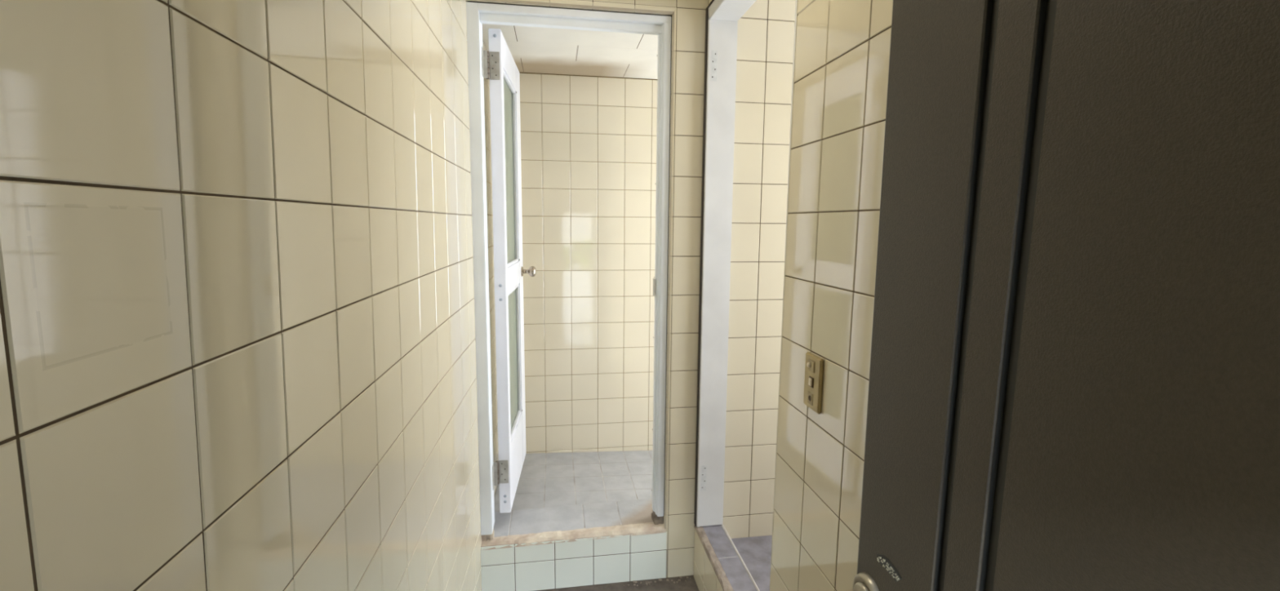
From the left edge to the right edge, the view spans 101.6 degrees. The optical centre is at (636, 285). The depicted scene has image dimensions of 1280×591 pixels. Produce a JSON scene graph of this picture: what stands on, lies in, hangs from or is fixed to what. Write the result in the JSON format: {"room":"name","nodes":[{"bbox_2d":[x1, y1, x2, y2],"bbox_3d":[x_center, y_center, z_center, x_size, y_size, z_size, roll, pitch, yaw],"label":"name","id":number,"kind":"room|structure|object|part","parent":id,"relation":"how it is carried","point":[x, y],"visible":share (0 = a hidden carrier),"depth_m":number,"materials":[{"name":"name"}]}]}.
{"room":"tiled washroom corridor","nodes":[
{"label":"tiled washroom corridor","id":0,"kind":"room"},
{"bbox_2d":[0,0,498,590],"bbox_3d":[-0.574,0.044,1.283,0.158,2.600,3.384,-1,7,-9],"label":"wall","id":1,"kind":"structure","parent":0,"point":[237,334],"depth_m":0.52,"materials":[{"name":"beige tile"}]},
{"bbox_2d":[481,28,536,513],"bbox_3d":[-0.538,-0.034,2.276,0.183,1.885,0.614,-1,7,-9],"label":"door","id":2,"kind":"structure","parent":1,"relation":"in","point":[499,66],"depth_m":2.12,"materials":[{"name":"white paint"}]},
{"bbox_3d":[-0.544,-0.470,2.207,0.005,0.776,0.381,0,7,-6],"label":"glass pane","id":3,"kind":"part","parent":2,"relation":"part of","materials":[{"name":"white"}]},
{"bbox_3d":[-0.551,0.324,2.302,0.005,0.635,0.381,0,7,-6],"label":"glass pane","id":4,"kind":"part","parent":2,"relation":"part of","materials":[{"name":"white"}]},
{"bbox_3d":[-0.520,-0.066,2.522,0.072,0.053,0.054,-1,7,-9],"label":"knob","id":5,"kind":"part","parent":2,"relation":"part of","materials":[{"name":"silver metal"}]},
{"bbox_2d":[482,23,657,79],"bbox_3d":[0.289,-1.165,2.470,2.150,0.164,1.034,-1,7,-9],"label":"ceiling","id":6,"kind":"structure","parent":0,"point":[539,50],"depth_m":2.42,"materials":[{"name":"paint"}]},
{"bbox_2d":[493,450,653,511],"bbox_3d":[0.319,1.073,2.718,2.060,0.132,0.904,-1,7,-9],"label":"floor","id":7,"kind":"structure","parent":0,"point":[546,480],"depth_m":2.73,"materials":[{"name":"grey tile"}]},
{"bbox_2d":[480,497,666,550],"bbox_3d":[-0.261,1.059,2.191,0.734,0.175,0.241,-1,7,-9],"label":"threshold","id":8,"kind":"object","parent":7,"relation":"on","point":[571,523],"visible":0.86,"depth_m":2.16,"materials":[{"name":"grey tile"}]},
{"bbox_2d":[519,71,657,453],"bbox_3d":[0.184,-0.110,3.056,2.200,2.400,0.100,-1,7,-9],"label":"wall","id":9,"kind":"structure","parent":0,"point":[588,143],"depth_m":2.93,"materials":[{"name":"beige tile"}]},
{"bbox_2d":[538,575,698,590],"bbox_3d":[-0.022,1.371,0.980,0.890,0.065,2.306,-1,7,-9],"label":"floor","id":10,"kind":"structure","parent":0,"point":[682,583],"depth_m":2.10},
{"bbox_2d":[466,0,795,590],"bbox_3d":[0.471,-0.044,2.101,2.226,2.600,0.111,-1,7,-9],"label":"wall","id":11,"kind":"structure","parent":0,"point":[766,31],"depth_m":2.04,"materials":[{"name":"beige tile"}]},
{"bbox_2d":[466,0,671,535],"bbox_3d":[-0.244,-0.011,2.005,0.726,1.958,0.092,-1,7,-9],"label":"door frame","id":12,"kind":"structure","parent":11,"relation":"attached to","point":[480,13],"depth_m":1.93,"materials":[{"name":"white paint"}]},
{"bbox_3d":[0.069,0.008,2.056,0.002,0.070,0.027,-1,7,-9],"label":"strike plate","id":13,"kind":"part","parent":12,"relation":"part of","materials":[{"name":"metal"}]},
{"bbox_2d":[731,535,772,590],"bbox_3d":[1.097,1.205,1.357,1.240,0.105,1.843,-1,7,-9],"label":"floor","id":14,"kind":"structure","parent":0,"point":[755,552],"depth_m":2.05,"materials":[{"name":"grey stone"}]},
{"bbox_2d":[708,0,893,590],"bbox_3d":[0.468,0.098,0.903,0.120,2.600,2.306,-1,7,-9],"label":"wall","id":15,"kind":"structure","parent":0,"point":[842,55],"depth_m":1.06,"materials":[{"name":"beige tile"}]},
{"bbox_2d":[693,524,759,590],"bbox_3d":[0.357,1.149,1.741,0.118,0.253,0.856,-1,7,-9],"label":"threshold","id":16,"kind":"object","parent":15,"relation":"attached to","point":[718,566],"visible":0.98,"depth_m":1.95,"materials":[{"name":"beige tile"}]},
{"bbox_2d":[693,0,797,527],"bbox_3d":[0.357,0.027,1.666,0.114,1.995,0.737,-1,7,-9],"label":"door frame","id":17,"kind":"structure","parent":15,"relation":"attached to","point":[722,16],"depth_m":1.99,"materials":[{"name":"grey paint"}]},
{"bbox_2d":[803,351,823,413],"bbox_3d":[0.376,0.208,1.118,0.016,0.118,0.068,-1,7,-9],"label":"switch plate","id":18,"kind":"object","parent":15,"relation":"attached to","point":[814,365],"visible":1,"depth_m":1.11,"materials":[{"name":"plastic"}]},
{"bbox_3d":[0.374,0.207,1.117,0.002,0.022,0.018,-1,7,-9],"label":"button frame","id":19,"kind":"part","parent":18,"relation":"part of","materials":[{"name":"white plastic"}]},
{"bbox_3d":[0.148,0.233,-0.255,1.110,2.500,0.100,-1,7,-9],"label":"wall","id":20,"kind":"structure","parent":0,"visible":0},
{"bbox_2d":[853,0,1279,590],"bbox_3d":[0.396,0.389,0.307,0.060,2.038,0.882,-1,7,-9],"label":"door","id":21,"kind":"structure","parent":20,"relation":"in","point":[1074,382],"depth_m":0.42,"materials":[{"name":"black wood"}]},
{"bbox_2d":[876,556,899,581],"bbox_3d":[0.324,0.363,0.671,0.001,0.012,0.046,-1,7,-9],"label":"print","id":22,"kind":"object","parent":21,"relation":"attached to","point":[888,566],"depth_m":0.67,"materials":[{"name":"white paint"}]}
]}

